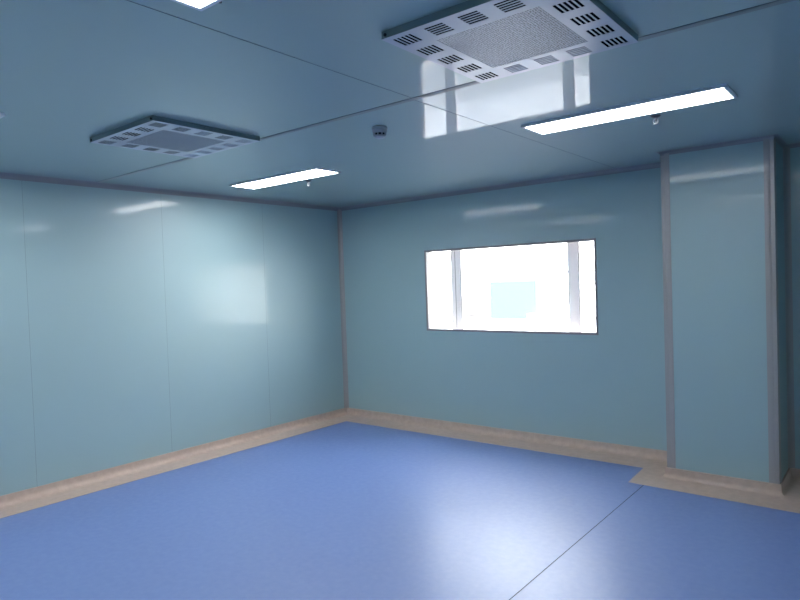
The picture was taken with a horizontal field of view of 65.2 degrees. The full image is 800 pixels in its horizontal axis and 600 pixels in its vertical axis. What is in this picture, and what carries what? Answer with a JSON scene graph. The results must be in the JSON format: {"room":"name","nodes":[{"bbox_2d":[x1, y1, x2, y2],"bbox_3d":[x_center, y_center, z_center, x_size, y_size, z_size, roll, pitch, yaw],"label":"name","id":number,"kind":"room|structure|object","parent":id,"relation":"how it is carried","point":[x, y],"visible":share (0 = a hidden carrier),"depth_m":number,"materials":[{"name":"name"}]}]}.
{"room":"clean room","nodes":[
{"label":"clean room","id":0,"kind":"room"},
{"bbox_2d":[0,178,343,495],"bbox_3d":[-2.904,0.295,5.552,0.100,2.700,6.910,-1,2,39],"label":"wall","id":1,"kind":"structure","parent":0,"point":[100,382],"depth_m":6.07,"materials":[{"name":"teal paint"}]},
{"bbox_2d":[22,194,270,474],"bbox_3d":[-2.708,0.263,5.717,0.001,2.567,3.756,-1,2,39],"label":"trim","id":2,"kind":"structure","parent":1,"relation":"attached to","point":[22,194],"depth_m":5.26,"materials":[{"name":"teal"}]},
{"bbox_2d":[0,172,338,210],"bbox_3d":[-2.880,-1.032,5.485,0.045,0.045,6.750,-1,2,39],"label":"trim","id":3,"kind":"structure","parent":1,"relation":"attached to","point":[3,175],"depth_m":6.07,"materials":[{"name":"grey metal"}]},
{"bbox_2d":[0,408,346,508],"bbox_3d":[-2.781,1.599,5.552,0.069,0.088,6.750,-1,2,39],"label":"baseboard","id":4,"kind":"structure","parent":1,"relation":"attached to","point":[8,500],"depth_m":6.06,"materials":[{"name":"beige plastic"}]},
{"bbox_2d":[0,415,799,518],"bbox_3d":[-0.290,1.613,3.558,6.450,0.002,6.750,-1,2,39],"label":"trim","id":5,"kind":"structure","parent":1,"relation":"attached to","point":[652,469],"depth_m":5.72,"materials":[{"name":"beige plastic"}]},
{"bbox_2d":[657,466,799,499],"bbox_3d":[3.234,1.419,4.689,2.361,0.088,0.568,-1,2,39],"label":"baseboard","id":6,"kind":"structure","parent":5,"relation":"on","point":[784,490],"depth_m":4.93,"materials":[{"name":"beige plastic"}]},
{"bbox_2d":[0,0,799,206],"bbox_3d":[-0.308,-1.138,3.574,6.650,0.100,7.190,-1,2,39],"label":"ceiling","id":7,"kind":"structure","parent":0,"point":[72,72],"depth_m":3.28,"materials":[{"name":"teal paint"}]},
{"bbox_2d":[90,115,259,157],"bbox_3d":[-1.463,-1.048,4.078,0.760,0.031,0.765,-1,2,39],"label":"ceiling vent","id":8,"kind":"object","parent":7,"relation":"in","point":[153,133],"visible":1,"depth_m":3.99,"materials":[{"name":"grey metal"}]},
{"bbox_2d":[171,0,222,10],"bbox_3d":[-0.318,-1.028,1.725,1.210,0.016,0.328,-1,2,39],"label":"recessed light","id":9,"kind":"object","parent":7,"relation":"in","point":[200,5],"visible":1,"depth_m":2.15,"materials":[{"name":"white plastic"}]},
{"bbox_2d":[180,0,213,7],"bbox_3d":[-0.326,-1.028,1.716,1.174,0.011,0.268,-1,2,39],"label":"diffuser","id":10,"kind":"object","parent":9,"relation":"attached to","point":[189,3],"depth_m":2.15,"materials":[{"name":"white plastic"}]},
{"bbox_2d":[229,167,340,188],"bbox_3d":[-1.082,-1.115,5.766,1.210,0.016,0.304,-1,2,39],"label":"recessed light","id":11,"kind":"object","parent":7,"relation":"in","point":[315,172],"visible":1,"depth_m":5.70,"materials":[{"name":"white plastic"}]},
{"bbox_2d":[371,125,387,138],"bbox_3d":[-0.130,-1.069,3.995,0.104,0.074,0.104,-1,2,39],"label":"smoke detector","id":12,"kind":"object","parent":7,"relation":"attached to","point":[379,131],"visible":1,"depth_m":3.96,"materials":[{"name":"grey plastic"}]},
{"bbox_2d":[98,0,778,181],"bbox_3d":[-0.107,-1.090,3.404,4.765,0.001,5.103,-2,2,-7],"label":"trim","id":13,"kind":"structure","parent":7,"relation":"attached to","point":[127,0],"depth_m":2.86,"materials":[{"name":"grey"}]},
{"bbox_2d":[97,0,794,182],"bbox_3d":[-0.239,-1.092,3.659,6.450,0.002,0.040,-1,2,39],"label":"trim","id":14,"kind":"structure","parent":7,"relation":"attached to","point":[779,2],"depth_m":3.26,"materials":[{"name":"grey"}]},
{"bbox_2d":[381,0,637,82],"bbox_3d":[0.458,-1.069,2.541,0.760,0.031,0.765,-1,2,39],"label":"ceiling vent","id":15,"kind":"object","parent":7,"relation":"in","point":[482,41],"visible":1,"depth_m":2.48,"materials":[{"name":"grey metal"}]},
{"bbox_2d":[521,84,737,134],"bbox_3d":[1.354,-1.143,3.814,1.210,0.016,0.304,-1,2,39],"label":"recessed light","id":16,"kind":"object","parent":7,"relation":"in","point":[723,92],"visible":1,"depth_m":3.74,"materials":[{"name":"white plastic"}]},
{"bbox_2d":[650,114,660,124],"bbox_3d":[1.615,-1.137,3.945,0.062,0.054,0.062,-1,2,39],"label":"sprinkler","id":17,"kind":"object","parent":7,"relation":"attached to","point":[656,116],"visible":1,"depth_m":3.94,"materials":[{"name":"silver metal"}]},
{"bbox_2d":[0,421,799,599],"bbox_3d":[-0.213,1.669,3.653,6.650,0.120,7.190,-1,2,39],"label":"floor","id":18,"kind":"structure","parent":0,"point":[346,510],"depth_m":4.26,"materials":[{"name":"blue plastic"}]},
{"bbox_2d":[509,485,643,599],"bbox_3d":[0.108,1.624,2.727,0.004,0.001,5.950,-1,2,39],"label":"trim","id":19,"kind":"structure","parent":18,"relation":"on","point":[643,485],"depth_m":3.90,"materials":[{"name":"blue"}]},
{"bbox_2d":[342,147,799,468],"bbox_3d":[1.791,0.119,6.175,6.450,2.700,0.060,-1,2,39],"label":"wall","id":20,"kind":"structure","parent":0,"point":[608,386],"depth_m":6.50,"materials":[{"name":"teal paint"}]},
{"bbox_2d":[337,209,348,407],"bbox_3d":[-0.742,0.107,8.136,0.045,2.615,0.045,-1,2,39],"label":"trim","id":21,"kind":"structure","parent":20,"relation":"attached to","point":[339,212],"depth_m":8.14,"materials":[{"name":"grey metal"}]},
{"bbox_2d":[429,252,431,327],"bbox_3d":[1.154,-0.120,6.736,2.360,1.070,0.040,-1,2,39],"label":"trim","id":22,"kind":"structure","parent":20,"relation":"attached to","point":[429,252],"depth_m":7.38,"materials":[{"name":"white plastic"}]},
{"bbox_2d":[339,162,660,210],"bbox_3d":[0.818,-1.195,6.814,4.157,0.045,0.045,-1,2,39],"label":"trim","id":23,"kind":"structure","parent":20,"relation":"attached to","point":[656,164],"depth_m":6.52,"materials":[{"name":"grey"}]},
{"bbox_2d":[347,408,666,461],"bbox_3d":[0.900,1.437,6.879,4.157,0.088,0.069,-1,2,39],"label":"baseboard","id":24,"kind":"structure","parent":20,"relation":"attached to","point":[588,445],"depth_m":6.60,"materials":[{"name":"beige plastic"}]},
{"bbox_2d":[424,238,597,334],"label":"window","id":25,"kind":"structure","parent":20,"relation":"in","point":[524,289],"depth_m":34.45,"materials":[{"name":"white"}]},
{"bbox_2d":[489,280,536,318],"bbox_3d":[6.244,-0.006,34.602,2.910,2.110,0.070,-1,2,39],"label":"shutter","id":26,"kind":"object","parent":25,"relation":"hanging from","point":[508,299],"depth_m":34.58,"materials":[{"name":"white"}]},
{"bbox_2d":[655,134,799,155],"bbox_3d":[3.171,-1.220,4.617,2.324,0.032,0.532,-1,2,39],"label":"trim","id":27,"kind":"structure","parent":20,"relation":"attached to","point":[779,140],"depth_m":4.88,"materials":[{"name":"grey"}]},
{"bbox_2d":[783,146,794,467],"bbox_3d":[3.132,0.063,5.031,0.045,2.615,0.045,-1,2,39],"label":"trim","id":28,"kind":"structure","parent":20,"relation":"attached to","point":[786,150],"depth_m":5.04,"materials":[{"name":"grey metal"}]},
{"bbox_2d":[669,141,787,481],"bbox_3d":[2.658,0.119,5.122,0.808,2.700,0.500,-1,2,39],"label":"wall column","id":29,"kind":"structure","parent":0,"point":[717,219],"depth_m":4.91,"materials":[{"name":"teal paint"}]},
{"bbox_2d":[660,153,675,467],"bbox_3d":[2.231,0.088,5.183,0.072,2.612,0.072,-1,2,39],"label":"trim","id":30,"kind":"structure","parent":29,"relation":"attached to","point":[665,177],"depth_m":5.15,"materials":[{"name":"grey metal"}]},
{"bbox_2d":[763,138,781,483],"bbox_3d":[2.811,0.081,4.718,0.072,2.612,0.072,-1,2,39],"label":"trim","id":31,"kind":"structure","parent":29,"relation":"attached to","point":[769,146],"depth_m":4.69,"materials":[{"name":"grey metal"}]}
]}

